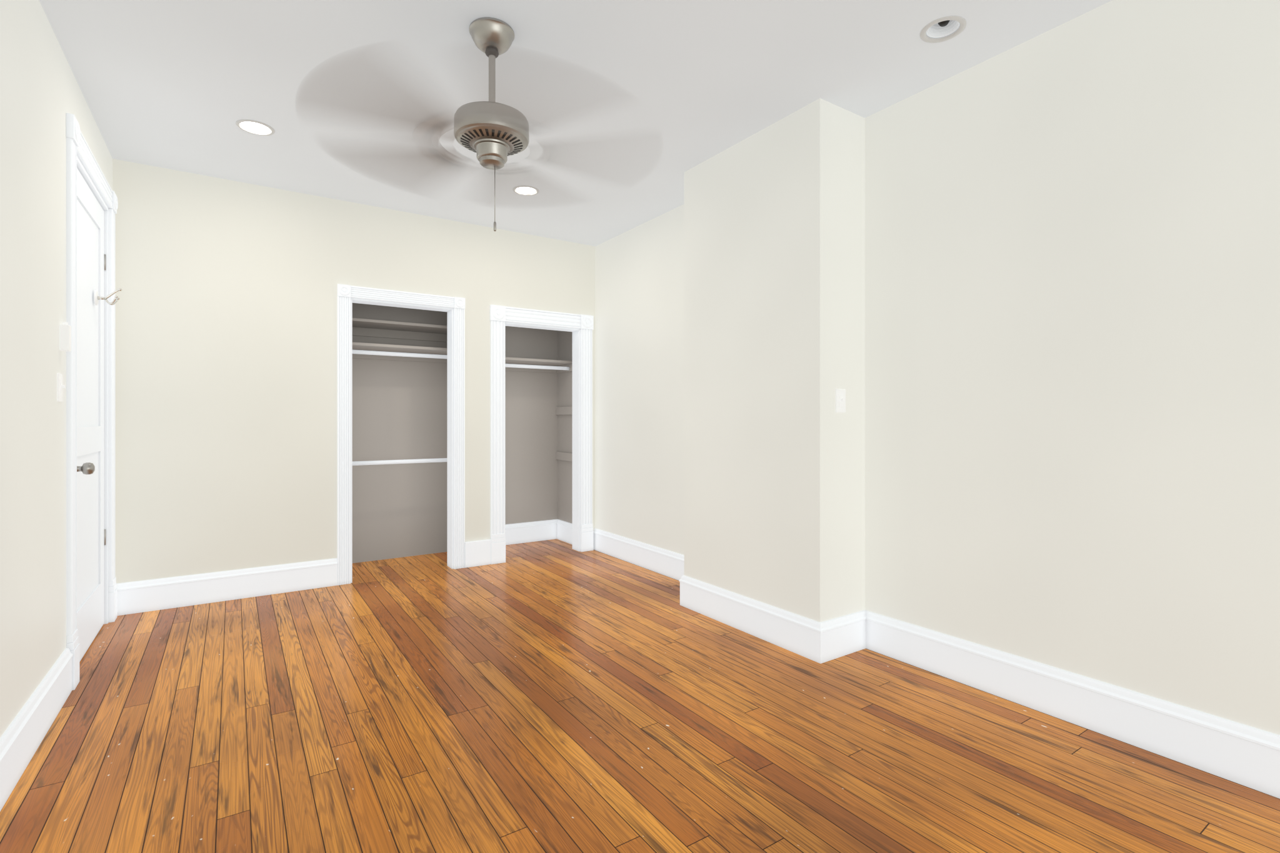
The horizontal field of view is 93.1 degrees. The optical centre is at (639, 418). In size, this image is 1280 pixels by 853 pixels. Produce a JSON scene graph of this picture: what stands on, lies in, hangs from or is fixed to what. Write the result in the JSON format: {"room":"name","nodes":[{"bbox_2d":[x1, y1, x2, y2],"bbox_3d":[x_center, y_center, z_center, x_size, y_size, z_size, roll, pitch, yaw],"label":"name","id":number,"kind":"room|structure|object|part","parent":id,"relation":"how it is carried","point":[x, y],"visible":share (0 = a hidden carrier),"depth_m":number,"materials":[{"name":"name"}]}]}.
{"room":"empty bedroom","nodes":[
{"label":"empty bedroom","id":0,"kind":"room"},
{"bbox_2d":[0,0,112,738],"bbox_3d":[-1.155,-0.189,0.537,0.120,2.740,7.620,0,0,-34],"label":"wall","id":1,"kind":"structure","parent":0,"point":[41,95],"depth_m":2.18,"materials":[{"name":"beige paint"}]},
{"bbox_2d":[0,648,73,811],"bbox_3d":[-0.757,1.086,0.070,0.023,0.190,6.160,0,0,-34],"label":"baseboard","id":2,"kind":"structure","parent":1,"relation":"attached to","point":[19,742],"depth_m":2.12,"materials":[{"name":"white paint"}]},
{"bbox_2d":[56,373,65,401],"bbox_3d":[-2.401,-0.129,2.519,0.020,0.116,0.072,0,0,-34],"label":"light switch","id":3,"kind":"object","parent":1,"relation":"attached to","point":[60,386],"visible":1,"depth_m":2.50,"materials":[{"name":"white plastic"}]},
{"bbox_2d":[59,321,71,351],"bbox_3d":[-2.418,-0.346,2.554,0.030,0.125,0.060,0,0,-34],"label":"detector","id":4,"kind":"object","parent":1,"relation":"attached to","point":[65,336],"visible":0.98,"depth_m":2.53,"materials":[{"name":"white plastic"}]},
{"bbox_2d":[66,113,118,690],"bbox_3d":[-2.844,-0.071,3.083,0.153,2.505,1.170,0,0,-34],"label":"door frame","id":5,"kind":"structure","parent":1,"relation":"attached to","point":[77,144],"depth_m":2.71,"materials":[{"name":"white paint"}]},
{"bbox_2d":[76,168,122,661],"bbox_3d":[-2.796,-0.010,3.119,0.162,2.366,0.924,0,0,-34],"label":"entry door","id":6,"kind":"structure","parent":1,"relation":"in","point":[90,299],"depth_m":3.17,"materials":[{"name":"white paint"}]},
{"bbox_3d":[-2.570,0.231,2.799,0.079,0.066,0.066,0,0,-34],"label":"knob","id":7,"kind":"part","parent":6,"relation":"part of","materials":[{"name":"silver metal"}]},
{"bbox_3d":[-2.918,-0.649,3.256,0.010,0.080,0.080,0,0,-34],"label":"hook plate","id":8,"kind":"part","parent":6,"relation":"part of","materials":[{"name":"white plastic"}]},
{"bbox_2d":[112,158,594,583],"bbox_3d":[-1.817,-0.189,4.609,3.320,2.740,0.120,0,0,-34],"label":"wall","id":9,"kind":"structure","parent":0,"point":[226,381],"depth_m":4.04,"materials":[{"name":"beige paint"}]},
{"bbox_2d":[116,558,337,615],"bbox_3d":[-2.651,1.086,3.963,1.215,0.190,0.023,0,0,-34],"label":"baseboard","id":10,"kind":"structure","parent":9,"relation":"attached to","point":[146,595],"depth_m":3.92,"materials":[{"name":"white paint"}]},
{"bbox_2d":[337,283,464,585],"bbox_3d":[-1.766,0.114,4.551,0.910,2.135,0.035,0,0,-34],"label":"trim","id":11,"kind":"structure","parent":9,"relation":"attached to","point":[346,294],"depth_m":4.39,"materials":[{"name":"white paint"}]},
{"bbox_2d":[350,298,579,583],"bbox_3d":[-1.343,0.156,4.930,1.865,2.050,0.128,0,0,-34],"label":"trim","id":12,"kind":"structure","parent":9,"relation":"attached to","point":[575,439],"depth_m":4.83,"materials":[{"name":"white paint"}]},
{"bbox_2d":[465,539,491,568],"bbox_3d":[-1.301,1.081,4.868,0.215,0.200,0.026,0,0,-34],"label":"baseboard","id":13,"kind":"structure","parent":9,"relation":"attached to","point":[477,553],"depth_m":4.85,"materials":[{"name":"white paint"}]},
{"bbox_2d":[490,305,593,564],"bbox_3d":[-0.818,0.129,5.184,0.950,2.105,0.039,0,0,-34],"label":"trim","id":14,"kind":"structure","parent":9,"relation":"attached to","point":[500,315],"depth_m":5.05,"materials":[{"name":"white paint"}]},
{"bbox_2d":[352,303,572,563],"bbox_3d":[-1.539,-0.074,5.218,2.180,2.510,0.580,0,0,-34],"label":"wall","id":15,"kind":"structure","parent":0,"point":[399,410],"depth_m":5.28,"materials":[{"name":"grey paint"}]},
{"bbox_2d":[352,318,447,465],"bbox_3d":[-2.006,-0.203,4.963,0.996,1.131,0.358,0,0,-34],"label":"closet shelf","id":16,"kind":"object","parent":15,"relation":"attached to","point":[389,329],"visible":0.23,"depth_m":4.99,"materials":[{"name":"beige paint"}]},
{"bbox_2d":[505,519,554,544],"bbox_3d":[-1.196,1.086,5.711,0.940,0.190,0.023,0,0,-34],"label":"baseboard","id":17,"kind":"structure","parent":15,"relation":"attached to","point":[523,532],"depth_m":5.80,"materials":[{"name":"white paint"}]},
{"bbox_2d":[505,356,572,461],"bbox_3d":[-1.065,-0.069,5.516,0.936,0.940,0.488,0,0,-34],"label":"closet shelf","id":18,"kind":"object","parent":15,"relation":"attached to","point":[524,365],"visible":0.52,"depth_m":5.70,"materials":[{"name":"beige paint"}]},
{"bbox_3d":[-1.046,-0.474,5.488,0.898,0.032,0.032,0,0,-34],"label":"rod","id":19,"kind":"part","parent":18,"relation":"part of","materials":[{"name":"white paint"}]},
{"bbox_2d":[555,519,572,544],"bbox_3d":[-0.666,1.086,5.746,0.023,0.190,0.476,0,0,-34],"label":"baseboard","id":20,"kind":"structure","parent":15,"relation":"attached to","point":[563,529],"depth_m":5.83,"materials":[{"name":"white paint"}]},
{"bbox_2d":[39,0,1112,246],"bbox_3d":[0.273,-1.629,1.496,3.560,0.140,7.620,0,0,-34],"label":"ceiling","id":21,"kind":"structure","parent":0,"point":[677,89],"depth_m":2.77,"materials":[{"name":"paint"}]},
{"bbox_2d":[235,119,274,135],"bbox_3d":[-2.057,-1.564,3.244,0.178,0.022,0.178,0,0,-34],"label":"recessed light","id":22,"kind":"object","parent":21,"relation":"in","point":[255,125],"visible":0.98,"depth_m":3.25,"materials":[{"name":"grey"}]},
{"bbox_2d":[306,16,658,231],"bbox_3d":[-0.574,-1.157,2.397,1.327,0.803,1.284,0,0,-34],"label":"ceiling fan","id":23,"kind":"object","parent":21,"relation":"hanging from","point":[492,134],"visible":1,"depth_m":2.32,"materials":[{"name":"silver metal"}]},
{"bbox_3d":[-0.585,-0.888,2.446,0.011,0.264,0.011,0,0,-34],"label":"chain","id":24,"kind":"part","parent":23,"relation":"part of","materials":[{"name":"silver metal"}]},
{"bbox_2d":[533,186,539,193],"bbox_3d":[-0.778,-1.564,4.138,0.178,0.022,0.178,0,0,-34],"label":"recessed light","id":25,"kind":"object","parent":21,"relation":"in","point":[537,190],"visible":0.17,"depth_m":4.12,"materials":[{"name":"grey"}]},
{"bbox_2d":[920,15,966,43],"bbox_3d":[1.213,-1.591,2.428,0.168,0.076,0.168,0,0,-34],"label":"recessed light","id":26,"kind":"object","parent":21,"relation":"in","point":[942,27],"visible":0.75,"depth_m":2.45,"materials":[{"name":"grey"}]},
{"bbox_2d":[0,538,1279,852],"bbox_3d":[0.094,1.231,1.762,3.560,0.100,8.260,0,0,-34],"label":"floor","id":27,"kind":"structure","parent":0,"point":[551,696],"depth_m":2.20,"materials":[{"name":"brown wood"}]},
{"bbox_2d":[684,98,864,622],"bbox_3d":[0.723,-0.189,3.490,0.350,2.740,1.070,0,0,-34],"label":"wall","id":28,"kind":"structure","parent":0,"point":[774,352],"depth_m":3.16,"materials":[{"name":"beige paint"}]},
{"bbox_2d":[680,569,684,574],"bbox_3d":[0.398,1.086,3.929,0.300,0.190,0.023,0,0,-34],"label":"baseboard","id":29,"kind":"structure","parent":28,"relation":"attached to","point":[682,570],"depth_m":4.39,"materials":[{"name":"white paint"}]},
{"bbox_2d":[675,571,829,663],"bbox_3d":[0.567,1.086,3.386,0.023,0.190,1.116,0,0,-34],"label":"baseboard","id":30,"kind":"structure","parent":28,"relation":"attached to","point":[809,639],"depth_m":3.26,"materials":[{"name":"white paint"}]},
{"bbox_2d":[835,389,845,412],"bbox_3d":[1.006,-0.089,3.023,0.072,0.116,0.020,0,0,-34],"label":"light switch","id":31,"kind":"object","parent":28,"relation":"attached to","point":[840,400],"visible":1,"depth_m":3.02,"materials":[{"name":"white plastic"}]},
{"bbox_2d":[823,610,867,660],"bbox_3d":[1.006,1.086,3.023,0.300,0.190,0.023,0,0,-34],"label":"baseboard","id":32,"kind":"structure","parent":28,"relation":"attached to","point":[848,633],"depth_m":3.04,"materials":[{"name":"white paint"}]},
{"bbox_2d":[595,0,1279,735],"bbox_3d":[1.701,-0.189,2.454,0.120,2.740,7.620,0,0,-34],"label":"wall","id":33,"kind":"structure","parent":0,"point":[1073,345],"depth_m":2.37,"materials":[{"name":"beige paint"}]},
{"bbox_2d":[593,528,684,579],"bbox_3d":[0.073,1.086,4.752,0.023,0.190,1.750,0,0,-34],"label":"baseboard","id":34,"kind":"structure","parent":33,"relation":"attached to","point":[662,561],"depth_m":4.85,"materials":[{"name":"white paint"}]},
{"bbox_2d":[867,610,1279,798],"bbox_3d":[2.428,1.086,1.244,0.023,0.190,4.560,0,0,-34],"label":"baseboard","id":35,"kind":"structure","parent":33,"relation":"attached to","point":[1241,754],"depth_m":2.28,"materials":[{"name":"white paint"}]}
]}

